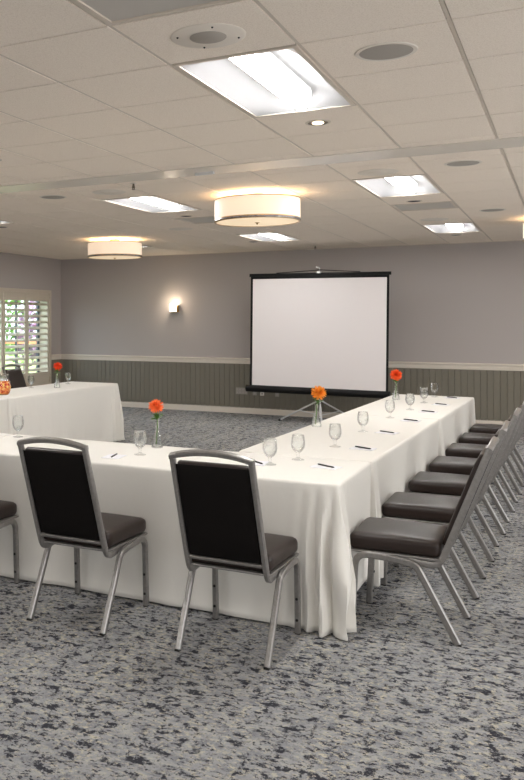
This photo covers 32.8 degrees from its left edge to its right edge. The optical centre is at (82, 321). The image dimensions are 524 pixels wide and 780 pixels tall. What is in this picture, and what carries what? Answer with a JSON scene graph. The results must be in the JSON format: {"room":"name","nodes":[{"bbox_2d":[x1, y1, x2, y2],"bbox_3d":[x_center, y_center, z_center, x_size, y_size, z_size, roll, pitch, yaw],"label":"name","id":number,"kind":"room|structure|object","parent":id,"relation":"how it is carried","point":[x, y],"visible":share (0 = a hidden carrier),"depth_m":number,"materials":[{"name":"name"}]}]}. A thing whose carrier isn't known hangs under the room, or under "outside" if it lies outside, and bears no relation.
{"room":"conference room","nodes":[
{"label":"conference room","id":0,"kind":"room"},
{"bbox_2d":[0,252,60,354],"bbox_3d":[-5.002,0.075,9.066,0.250,3.069,18.000,0,0,30],"label":"wall","id":1,"kind":"structure","parent":0,"point":[18,271],"depth_m":16.15,"materials":[{"name":"grey paint"}]},
{"bbox_2d":[0,287,50,386],"bbox_3d":[-1.309,0.315,15.479,0.316,1.810,2.400,0,0,30],"label":"window","id":2,"kind":"structure","parent":1,"relation":"in","point":[42,376],"depth_m":15.83,"materials":[{"name":"beige paint"}]},
{"bbox_2d":[51,359,60,383],"bbox_3d":[-0.530,1.120,16.649,0.012,0.780,0.396,0,0,30],"label":"wainscoting","id":3,"kind":"structure","parent":1,"relation":"attached to","point":[55,377],"depth_m":16.64,"materials":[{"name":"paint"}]},
{"bbox_2d":[51,354,60,359],"bbox_3d":[-0.519,0.695,16.640,0.040,0.101,0.400,0,0,30],"label":"trim","id":4,"kind":"structure","parent":1,"relation":"attached to","point":[54,356],"depth_m":16.61,"materials":[{"name":"beige paint"}]},
{"bbox_2d":[0,0,523,259],"bbox_3d":[0.432,-1.359,5.969,12.760,0.300,18.400,0,0,30],"label":"ceiling","id":5,"kind":"structure","parent":0,"point":[82,95],"depth_m":5.32,"materials":[{"name":"tile"}]},
{"bbox_2d":[0,220,14,223],"bbox_3d":[-1.389,-1.270,10.120,0.610,0.129,1.219,0,0,30],"label":"ceiling light","id":6,"kind":"object","parent":5,"relation":"attached to","point":[1,221],"visible":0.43,"depth_m":10.51,"materials":[{"name":"white plastic"}]},
{"bbox_2d":[39,195,66,198],"bbox_3d":[-0.292,-1.206,8.342,0.270,0.007,0.270,0,0,30],"label":"ceiling speaker","id":7,"kind":"object","parent":5,"relation":"attached to","point":[43,196],"visible":1,"depth_m":8.33,"materials":[{"name":"beige"}]},
{"bbox_2d":[41,196,64,198],"bbox_3d":[-0.292,-1.205,8.342,0.230,0.006,0.230,0,0,30],"label":"grille","id":8,"kind":"object","parent":7,"relation":"attached to","point":[43,197],"depth_m":8.33,"materials":[{"name":"beige metal"}]},
{"bbox_2d":[92,189,125,194],"bbox_3d":[0.244,-1.204,8.019,0.316,0.009,0.316,0,0,30],"label":"ceiling speaker","id":9,"kind":"object","parent":5,"relation":"attached to","point":[106,191],"visible":1,"depth_m":7.99,"materials":[{"name":"beige"}]},
{"bbox_2d":[101,191,116,193],"bbox_3d":[0.244,-1.201,8.019,0.156,0.003,0.156,0,0,30],"label":"grille","id":10,"kind":"object","parent":9,"relation":"attached to","point":[102,192],"depth_m":7.99,"materials":[{"name":"beige metal"}]},
{"bbox_2d":[87,239,141,259],"bbox_3d":[0.472,-1.065,12.703,0.812,0.289,0.812,0,0,17],"label":"lamp","id":11,"kind":"object","parent":5,"relation":"attached to","point":[114,249],"visible":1,"depth_m":12.38,"materials":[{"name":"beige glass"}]},
{"bbox_2d":[89,256,140,258],"bbox_3d":[0.472,-0.944,12.703,0.770,0.012,0.770,0,0,30],"label":"diffuser","id":12,"kind":"object","parent":11,"relation":"attached to","point":[91,257],"depth_m":12.64,"materials":[{"name":"beige plastic"}]},
{"bbox_2d":[102,195,200,212],"bbox_3d":[0.729,-1.270,8.913,0.610,0.129,1.219,0,0,30],"label":"ceiling light","id":13,"kind":"object","parent":5,"relation":"attached to","point":[150,204],"visible":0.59,"depth_m":9.05,"materials":[{"name":"white plastic"}]},
{"bbox_2d":[71,0,240,25],"bbox_3d":[0.221,-1.215,3.095,0.590,0.018,0.590,0,0,30],"label":"ceiling vent","id":14,"kind":"object","parent":5,"relation":"in","point":[111,12],"visible":1,"depth_m":3.31,"materials":[{"name":"beige metal"}]},
{"bbox_2d":[80,0,218,20],"bbox_3d":[0.221,-1.217,3.095,0.546,0.008,0.546,0,0,30],"label":"grille","id":15,"kind":"object","parent":14,"relation":"attached to","point":[105,10],"depth_m":3.31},
{"bbox_2d":[169,228,192,229],"bbox_3d":[1.282,-1.204,11.217,0.316,0.009,0.316,0,0,30],"label":"ceiling speaker","id":16,"kind":"object","parent":5,"relation":"attached to","point":[170,228],"visible":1,"depth_m":11.18,"materials":[{"name":"beige metal"}]},
{"bbox_2d":[176,216,214,223],"bbox_3d":[1.484,-1.215,10.237,0.590,0.018,0.590,0,0,30],"label":"ceiling vent","id":17,"kind":"object","parent":5,"relation":"in","point":[195,220],"visible":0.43,"depth_m":10.22,"materials":[{"name":"grey metal"}]},
{"bbox_2d":[180,217,214,222],"bbox_3d":[1.484,-1.217,10.237,0.546,0.008,0.546,0,0,30],"label":"grille","id":18,"kind":"object","parent":17,"relation":"attached to","point":[195,219],"depth_m":10.22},
{"bbox_2d":[171,23,245,48],"bbox_3d":[0.530,-1.203,3.633,0.316,0.012,0.316,0,0,30],"label":"ceiling speaker","id":19,"kind":"object","parent":5,"relation":"attached to","point":[206,35],"visible":1,"depth_m":3.61,"materials":[{"name":"beige metal"}]},
{"bbox_2d":[190,31,226,43],"bbox_3d":[0.530,-1.201,3.633,0.156,0.003,0.156,0,0,30],"label":"grille","id":20,"kind":"object","parent":19,"relation":"attached to","point":[196,37],"depth_m":3.62,"materials":[{"name":"beige metal"}]},
{"bbox_2d":[214,193,300,226],"bbox_3d":[1.658,-1.065,8.160,0.812,0.289,0.812,0,0,2],"label":"lamp","id":21,"kind":"object","parent":5,"relation":"attached to","point":[254,209],"visible":1,"depth_m":7.85,"materials":[{"name":"beige fabric"}]},
{"bbox_2d":[216,217,297,225],"bbox_3d":[1.658,-0.944,8.160,0.770,0.012,0.770,0,0,30],"label":"diffuser","id":22,"kind":"object","parent":21,"relation":"attached to","point":[224,221],"depth_m":8.07,"materials":[{"name":"beige"}]},
{"bbox_2d":[0,136,523,192],"bbox_3d":[0.984,-1.232,6.886,12.310,0.054,0.340,0,0,30],"label":"ceiling beam","id":23,"kind":"structure","parent":5,"relation":"attached to","point":[511,142],"depth_m":6.52,"materials":[{"name":"beige paint"}]},
{"bbox_2d":[195,171,213,175],"bbox_3d":[0.984,-1.195,6.938,0.160,0.020,0.030,0,0,30],"label":"bracket","id":24,"kind":"object","parent":23,"relation":"attached to","point":[210,172],"visible":1,"depth_m":6.92,"materials":[{"name":"silver metal"}]},
{"bbox_2d":[172,43,355,117],"bbox_3d":[0.975,-1.270,4.420,0.610,0.129,1.219,0,0,30],"label":"ceiling light","id":25,"kind":"object","parent":5,"relation":"attached to","point":[282,80],"visible":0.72,"depth_m":4.45,"materials":[{"name":"white plastic"}]},
{"bbox_2d":[259,52,311,98],"bbox_3d":[0.975,-1.254,4.420,0.176,0.076,1.125,0,0,30],"label":"diffuser","id":26,"kind":"object","parent":25,"relation":"on","point":[275,74],"depth_m":4.40,"materials":[{"name":"white plastic"}]},
{"bbox_2d":[237,232,300,241],"bbox_3d":[2.688,-1.270,12.349,0.610,0.129,1.219,0,0,30],"label":"ceiling light","id":27,"kind":"object","parent":5,"relation":"attached to","point":[263,237],"visible":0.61,"depth_m":12.58,"materials":[{"name":"white plastic"}]},
{"bbox_2d":[305,120,330,125],"bbox_3d":[1.429,-1.204,5.214,0.152,0.010,0.152,0,0,30],"label":"recessed light","id":28,"kind":"object","parent":5,"relation":"in","point":[312,122],"visible":1,"depth_m":5.20,"materials":[{"name":"beige paint"}]},
{"bbox_2d":[358,169,398,175],"bbox_3d":[2.390,-1.204,6.945,0.316,0.009,0.316,0,0,30],"label":"ceiling speaker","id":29,"kind":"object","parent":5,"relation":"attached to","point":[371,172],"visible":1,"depth_m":6.92,"materials":[{"name":"beige"}]},
{"bbox_2d":[368,171,387,174],"bbox_3d":[2.390,-1.201,6.945,0.156,0.003,0.156,0,0,30],"label":"grille","id":30,"kind":"object","parent":29,"relation":"attached to","point":[369,172],"depth_m":6.92,"materials":[{"name":"beige metal"}]},
{"bbox_2d":[355,42,417,60],"bbox_3d":[1.358,-1.206,3.841,0.270,0.007,0.270,0,0,30],"label":"ceiling speaker","id":31,"kind":"object","parent":5,"relation":"attached to","point":[385,51],"visible":1,"depth_m":3.82,"materials":[{"name":"beige metal"}]},
{"bbox_2d":[352,173,443,197],"bbox_3d":[2.848,-1.270,7.705,0.610,0.129,1.219,0,0,30],"label":"ceiling light","id":32,"kind":"object","parent":5,"relation":"attached to","point":[417,184],"visible":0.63,"depth_m":7.88,"materials":[{"name":"white plastic"}]},
{"bbox_2d":[391,201,457,211],"bbox_3d":[3.602,-1.215,9.030,0.590,0.018,0.590,0,0,30],"label":"ceiling vent","id":33,"kind":"object","parent":5,"relation":"in","point":[445,204],"visible":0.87,"depth_m":9.06,"materials":[{"name":"grey metal"}]},
{"bbox_2d":[421,218,448,220],"bbox_3d":[4.170,-1.204,10.169,0.316,0.009,0.316,0,0,30],"label":"ceiling speaker","id":34,"kind":"object","parent":5,"relation":"attached to","point":[426,219],"visible":1,"depth_m":10.14,"materials":[{"name":"beige"}]},
{"bbox_2d":[422,222,481,233],"bbox_3d":[4.806,-1.270,11.142,0.610,0.129,1.219,0,0,30],"label":"ceiling light","id":35,"kind":"object","parent":5,"relation":"attached to","point":[468,226],"visible":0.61,"depth_m":11.43,"materials":[{"name":"white plastic"}]},
{"bbox_2d":[444,160,481,166],"bbox_3d":[2.905,-1.206,6.551,0.270,0.007,0.270,0,0,30],"label":"ceiling speaker","id":36,"kind":"object","parent":5,"relation":"attached to","point":[459,163],"visible":1,"depth_m":6.53,"materials":[{"name":"beige"}]},
{"bbox_2d":[447,161,478,165],"bbox_3d":[2.905,-1.205,6.551,0.230,0.006,0.230,0,0,30],"label":"grille","id":37,"kind":"object","parent":36,"relation":"attached to","point":[453,163],"depth_m":6.53,"materials":[{"name":"beige metal"}]},
{"bbox_2d":[479,208,505,211],"bbox_3d":[4.451,-1.206,9.315,0.270,0.007,0.270,0,0,30],"label":"ceiling speaker","id":38,"kind":"object","parent":5,"relation":"attached to","point":[493,209],"visible":1,"depth_m":9.31,"materials":[{"name":"beige"}]},
{"bbox_2d":[481,209,503,211],"bbox_3d":[4.451,-1.205,9.315,0.230,0.006,0.230,0,0,30],"label":"grille","id":39,"kind":"object","parent":38,"relation":"attached to","point":[483,210],"depth_m":9.31,"materials":[{"name":"beige metal"}]},
{"bbox_2d":[0,407,523,779],"bbox_3d":[0.432,1.660,5.969,12.760,0.100,18.400,0,0,30],"label":"floor","id":40,"kind":"structure","parent":0,"point":[397,699],"depth_m":3.81,"materials":[{"name":"carpet"}]},
{"bbox_2d":[0,500,19,583],"bbox_3d":[-0.764,1.102,5.092,0.475,1.020,0.699,0,0,30],"label":"banquet chair","id":41,"kind":"object","parent":40,"relation":"on","point":[8,509],"visible":1,"depth_m":5.24,"materials":[{"name":"silver metal"}]},
{"bbox_2d":[2,364,26,388],"bbox_3d":[-0.719,1.102,11.759,0.699,1.020,0.475,0,0,30],"label":"banquet chair","id":42,"kind":"object","parent":40,"relation":"on","point":[15,376],"visible":0.14,"depth_m":11.84,"materials":[{"name":"black fabric"}]},
{"bbox_2d":[17,437,148,635],"bbox_3d":[0.000,1.102,4.669,0.475,1.020,0.699,0,0,30],"label":"banquet chair","id":43,"kind":"object","parent":40,"relation":"on","point":[60,483],"visible":1,"depth_m":4.50,"materials":[{"name":"silver metal"}]},
{"bbox_2d":[168,449,300,670],"bbox_3d":[0.750,1.102,4.238,0.475,1.020,0.699,0,0,30],"label":"banquet chair","id":44,"kind":"object","parent":40,"relation":"on","point":[219,511],"visible":1,"depth_m":4.06,"materials":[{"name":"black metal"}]},
{"bbox_2d":[245,267,390,420],"bbox_3d":[3.590,0.383,13.217,2.168,2.471,1.105,0,0,13],"label":"projection screen","id":45,"kind":"object","parent":40,"relation":"on","point":[329,330],"visible":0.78,"depth_m":13.31,"materials":[{"name":"white fabric"}]},
{"bbox_2d":[350,436,498,646],"bbox_3d":[1.812,1.102,4.536,0.699,1.020,0.475,0,0,30],"label":"banquet chair","id":46,"kind":"object","parent":40,"relation":"on","point":[412,544],"visible":0.98,"depth_m":4.40,"materials":[{"name":"black leather"}]},
{"bbox_2d":[381,420,510,598],"bbox_3d":[2.235,1.102,5.260,0.699,1.020,0.475,0,0,30],"label":"banquet chair","id":47,"kind":"object","parent":40,"relation":"on","point":[415,507],"visible":0.58,"depth_m":5.17,"materials":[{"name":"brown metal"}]},
{"bbox_2d":[408,408,521,561],"bbox_3d":[2.687,1.102,6.019,0.699,1.020,0.475,0,0,30],"label":"banquet chair","id":48,"kind":"object","parent":40,"relation":"on","point":[433,483],"visible":0.66,"depth_m":5.91,"materials":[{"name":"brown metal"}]},
{"bbox_2d":[429,402,523,534],"bbox_3d":[3.126,1.102,6.753,0.699,1.020,0.475,0,0,30],"label":"banquet chair","id":49,"kind":"object","parent":40,"relation":"on","point":[441,464],"visible":0.52,"depth_m":6.66,"materials":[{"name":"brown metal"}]},
{"bbox_2d":[445,415,523,512],"bbox_3d":[3.576,1.102,7.510,0.699,1.020,0.475,0,0,30],"label":"banquet chair","id":50,"kind":"object","parent":40,"relation":"on","point":[467,450],"visible":0.44,"depth_m":7.43,"materials":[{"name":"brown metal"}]},
{"bbox_2d":[458,422,523,494],"bbox_3d":[4.013,1.102,8.245,0.699,1.020,0.475,0,0,30],"label":"banquet chair","id":51,"kind":"object","parent":40,"relation":"on","point":[467,437],"visible":0.4,"depth_m":8.17,"materials":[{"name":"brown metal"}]},
{"bbox_2d":[470,423,523,477],"bbox_3d":[4.457,1.102,8.993,0.699,1.020,0.475,0,0,30],"label":"banquet chair","id":52,"kind":"object","parent":40,"relation":"on","point":[476,428],"visible":0.3,"depth_m":8.93,"materials":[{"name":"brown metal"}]},
{"bbox_3d":[2.017,1.227,6.414,0.800,0.767,2.515,0,0,31],"label":"folding table","id":53,"kind":"object","parent":40,"relation":"on","visible":0},
{"bbox_2d":[239,414,438,586],"bbox_3d":[2.014,1.198,6.384,0.918,0.725,2.620,0,0,31],"label":"tablecloth","id":54,"kind":"object","parent":53,"relation":"on","point":[397,458],"visible":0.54,"depth_m":6.00,"materials":[{"name":"white fabric"}]},
{"bbox_2d":[349,447,376,450],"bbox_3d":[1.830,0.833,5.600,0.150,0.004,0.110,0,0,34],"label":"notepad","id":55,"kind":"object","parent":54,"relation":"on","point":[355,448],"visible":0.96,"depth_m":5.59,"materials":[{"name":"white paper"}]},
{"bbox_2d":[374,431,397,434],"bbox_3d":[2.268,0.833,6.394,0.150,0.004,0.110,0,0,39],"label":"notepad","id":56,"kind":"object","parent":54,"relation":"on","point":[394,433],"visible":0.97,"depth_m":6.38,"materials":[{"name":"white paper"}]},
{"bbox_3d":[1.843,0.747,6.764,0.078,0.176,0.078,0,0,30],"label":"bud vase","id":57,"kind":"object","parent":54,"relation":"on","visible":0},
{"bbox_2d":[311,385,326,423],"bbox_3d":[1.858,0.660,6.753,0.125,0.308,0.130,0,0,30],"label":"dahlia","id":58,"kind":"object","parent":57,"relation":"in","point":[319,392],"visible":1,"depth_m":6.74,"materials":[{"name":"orange plant"}]},
{"bbox_3d":[3.307,1.227,8.571,0.800,0.767,2.408,0,0,31],"label":"folding table","id":59,"kind":"object","parent":40,"relation":"on","visible":0},
{"bbox_2d":[342,394,475,455],"bbox_3d":[3.311,1.198,8.566,0.932,0.725,2.552,0,0,31],"label":"tablecloth","id":60,"kind":"object","parent":59,"relation":"on","point":[457,418],"visible":0.41,"depth_m":8.29,"materials":[{"name":"white fabric"}]},
{"bbox_3d":[3.326,0.747,9.108,0.078,0.176,0.078,0,0,30],"label":"bud vase","id":61,"kind":"object","parent":60,"relation":"on","visible":0},
{"bbox_2d":[390,369,401,397],"bbox_3d":[3.322,0.660,9.102,0.133,0.309,0.124,0,0,30],"label":"dahlia","id":62,"kind":"object","parent":61,"relation":"in","point":[396,374],"visible":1,"depth_m":9.09,"materials":[{"name":"orange"}]},
{"bbox_3d":[-1.721,1.227,8.431,0.700,0.767,2.335,0,0,30],"label":"folding table","id":63,"kind":"object","parent":40,"relation":"on","visible":0},
{"bbox_2d":[0,398,6,433],"bbox_3d":[-1.722,1.212,8.430,0.778,0.755,2.378,0,0,30],"label":"tablecloth","id":64,"kind":"object","parent":63,"relation":"on","point":[3,401],"visible":0.52,"depth_m":9.20,"materials":[{"name":"white fabric"}]},
{"bbox_3d":[-0.487,1.227,10.597,0.700,0.767,2.548,0,0,30],"label":"folding table","id":65,"kind":"object","parent":40,"relation":"on","visible":0},
{"bbox_2d":[0,381,124,441],"bbox_3d":[-0.482,1.217,10.613,0.920,0.764,2.732,0,0,30],"label":"tablecloth","id":66,"kind":"object","parent":65,"relation":"on","point":[70,410],"visible":0.82,"depth_m":10.48,"materials":[{"name":"white fabric"}]},
{"bbox_2d":[0,380,10,394],"bbox_3d":[-0.915,0.717,9.727,0.188,0.235,0.214,0,0,-24],"label":"pitcher","id":67,"kind":"object","parent":66,"relation":"on","point":[5,387],"visible":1,"depth_m":9.64,"materials":[{"name":"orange glass"}]},
{"bbox_3d":[-0.325,0.747,10.740,0.078,0.176,0.078,0,0,30],"label":"bud vase","id":68,"kind":"object","parent":66,"relation":"on","visible":0},
{"bbox_2d":[53,362,61,385],"bbox_3d":[-0.316,0.664,10.735,0.130,0.301,0.125,0,0,30],"label":"dahlia","id":69,"kind":"object","parent":68,"relation":"in","point":[58,365],"visible":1,"depth_m":10.72,"materials":[{"name":"red"}]},
{"bbox_2d":[61,241,523,363],"bbox_3d":[4.938,0.075,13.875,12.760,3.069,0.200,0,0,30],"label":"wall","id":70,"kind":"structure","parent":0,"point":[460,302],"depth_m":14.85,"materials":[{"name":"grey paint"}]},
{"bbox_2d":[170,304,178,311],"bbox_3d":[1.658,-0.237,15.569,0.153,0.155,0.105,0,0,30],"label":"wall sconce","id":71,"kind":"object","parent":70,"relation":"attached to","point":[173,307],"visible":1,"depth_m":15.52,"materials":[{"name":"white glass"}]},
{"bbox_2d":[236,387,247,393],"bbox_3d":[2.779,1.213,14.970,0.200,0.107,0.010,0,0,30],"label":"wall outlet","id":72,"kind":"object","parent":70,"relation":"attached to","point":[239,390],"visible":0.91,"depth_m":14.97,"materials":[{"name":"grey plastic"}]},
{"bbox_2d":[61,240,522,259],"bbox_3d":[4.905,-1.216,13.767,12.310,0.026,0.020,0,0,30],"label":"trim","id":73,"kind":"structure","parent":70,"relation":"attached to","point":[518,240],"depth_m":14.21,"materials":[{"name":"beige paint"}]},
{"bbox_2d":[61,359,523,420],"bbox_3d":[4.909,1.120,13.770,12.306,0.780,0.012,0,0,30],"label":"wainscoting","id":74,"kind":"structure","parent":70,"relation":"attached to","point":[497,394],"depth_m":14.98,"materials":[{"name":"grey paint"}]},
{"bbox_2d":[61,354,523,370],"bbox_3d":[4.900,0.695,13.759,12.310,0.101,0.040,0,0,30],"label":"trim","id":75,"kind":"structure","parent":70,"relation":"attached to","point":[392,364],"depth_m":15.00,"materials":[{"name":"beige paint"}]},
{"bbox_2d":[121,401,504,424],"bbox_3d":[4.906,1.554,13.768,12.310,0.112,0.018,0,0,30],"label":"baseboard","id":76,"kind":"structure","parent":70,"relation":"attached to","point":[173,406],"depth_m":14.98,"materials":[{"name":"beige paint"}]},
{"label":"outside","id":77,"kind":"structure","parent":0,"visible":0},
{"bbox_2d":[5,348,35,372],"bbox_3d":[-17.582,1.795,38.795,51.030,0.130,70.000,0,0,30],"label":"lawn","id":78,"kind":"structure","parent":77,"point":[6,356],"depth_m":35.90,"materials":[{"name":"green plant"}]},
{"bbox_2d":[5,300,35,373],"bbox_3d":[-1.750,0.277,25.595,2.140,2.910,2.181,0,0,9],"label":"shrub","id":79,"kind":"object","parent":78,"relation":"on","point":[10,312],"visible":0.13,"depth_m":25.46,"materials":[{"name":"green plant"}]},
{"bbox_2d":[5,341,35,343],"bbox_3d":[-1.314,1.100,21.122,1.500,1.260,1.000,0,0,30],"label":"patio table","id":80,"kind":"object","parent":78,"relation":"on","point":[30,342],"visible":0.05,"depth_m":20.64,"materials":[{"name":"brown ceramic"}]},
{"bbox_2d":[18,301,35,367],"bbox_3d":[-0.910,0.478,22.501,1.800,2.509,1.802,0,0,30],"label":"flowering shrub","id":81,"kind":"object","parent":78,"relation":"on","point":[30,306],"visible":0.09,"depth_m":22.27,"materials":[{"name":"purple plant"}]},
{"bbox_3d":[0.404,1.227,5.353,2.500,0.767,0.782,0,0,30],"label":"folding table","id":82,"kind":"object","parent":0,"visible":0},
{"bbox_2d":[0,434,370,640],"bbox_3d":[0.414,1.221,5.301,2.622,0.772,0.909,0,0,30],"label":"tablecloth","id":83,"kind":"object","parent":82,"relation":"on","point":[320,508],"visible":0.62,"depth_m":4.82,"materials":[{"name":"white fabric"}]},
{"bbox_2d":[101,454,126,458],"bbox_3d":[0.191,0.833,5.272,0.110,0.004,0.150,0,0,24],"label":"notepad","id":84,"kind":"object","parent":83,"relation":"on","point":[117,456],"visible":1,"depth_m":5.26,"materials":[{"name":"white paper"}]},
{"bbox_2d":[245,461,268,465],"bbox_3d":[1.021,0.833,5.023,0.110,0.004,0.150,0,0,24],"label":"notepad","id":85,"kind":"object","parent":83,"relation":"on","point":[263,462],"visible":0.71,"depth_m":5.00,"materials":[{"name":"white paper"}]},
{"bbox_2d":[309,464,341,469],"bbox_3d":[1.388,0.833,4.895,0.150,0.004,0.110,0,0,40],"label":"notepad","id":86,"kind":"object","parent":83,"relation":"on","point":[316,465],"visible":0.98,"depth_m":4.87,"materials":[{"name":"white paper"}]},
{"bbox_2d":[317,463,333,467],"bbox_3d":[1.387,0.824,4.897,0.010,0.012,0.136,0,0,-27],"label":"pen","id":87,"kind":"object","parent":86,"relation":"on","point":[321,464],"visible":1,"depth_m":4.90,"materials":[{"name":"black plastic"}]},
{"bbox_3d":[0.490,0.747,5.662,0.078,0.176,0.078,0,0,30],"label":"bud vase","id":88,"kind":"object","parent":83,"relation":"on","visible":0},
{"bbox_2d":[148,399,163,443],"bbox_3d":[0.484,0.665,5.666,0.105,0.300,0.104,0,0,30],"label":"dahlia","id":89,"kind":"object","parent":88,"relation":"in","point":[154,405],"visible":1,"depth_m":5.66,"materials":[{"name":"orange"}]},
{"bbox_3d":[-1.779,1.227,6.597,2.415,0.767,0.782,0,0,30],"label":"folding table","id":90,"kind":"object","parent":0,"visible":0},
{"bbox_2d":[0,433,11,437],"bbox_3d":[-1.833,1.217,6.593,2.571,0.763,0.943,0,0,30],"label":"tablecloth","id":91,"kind":"object","parent":90,"relation":"on","point":[1,434],"visible":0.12,"depth_m":6.31,"materials":[{"name":"white fabric"}]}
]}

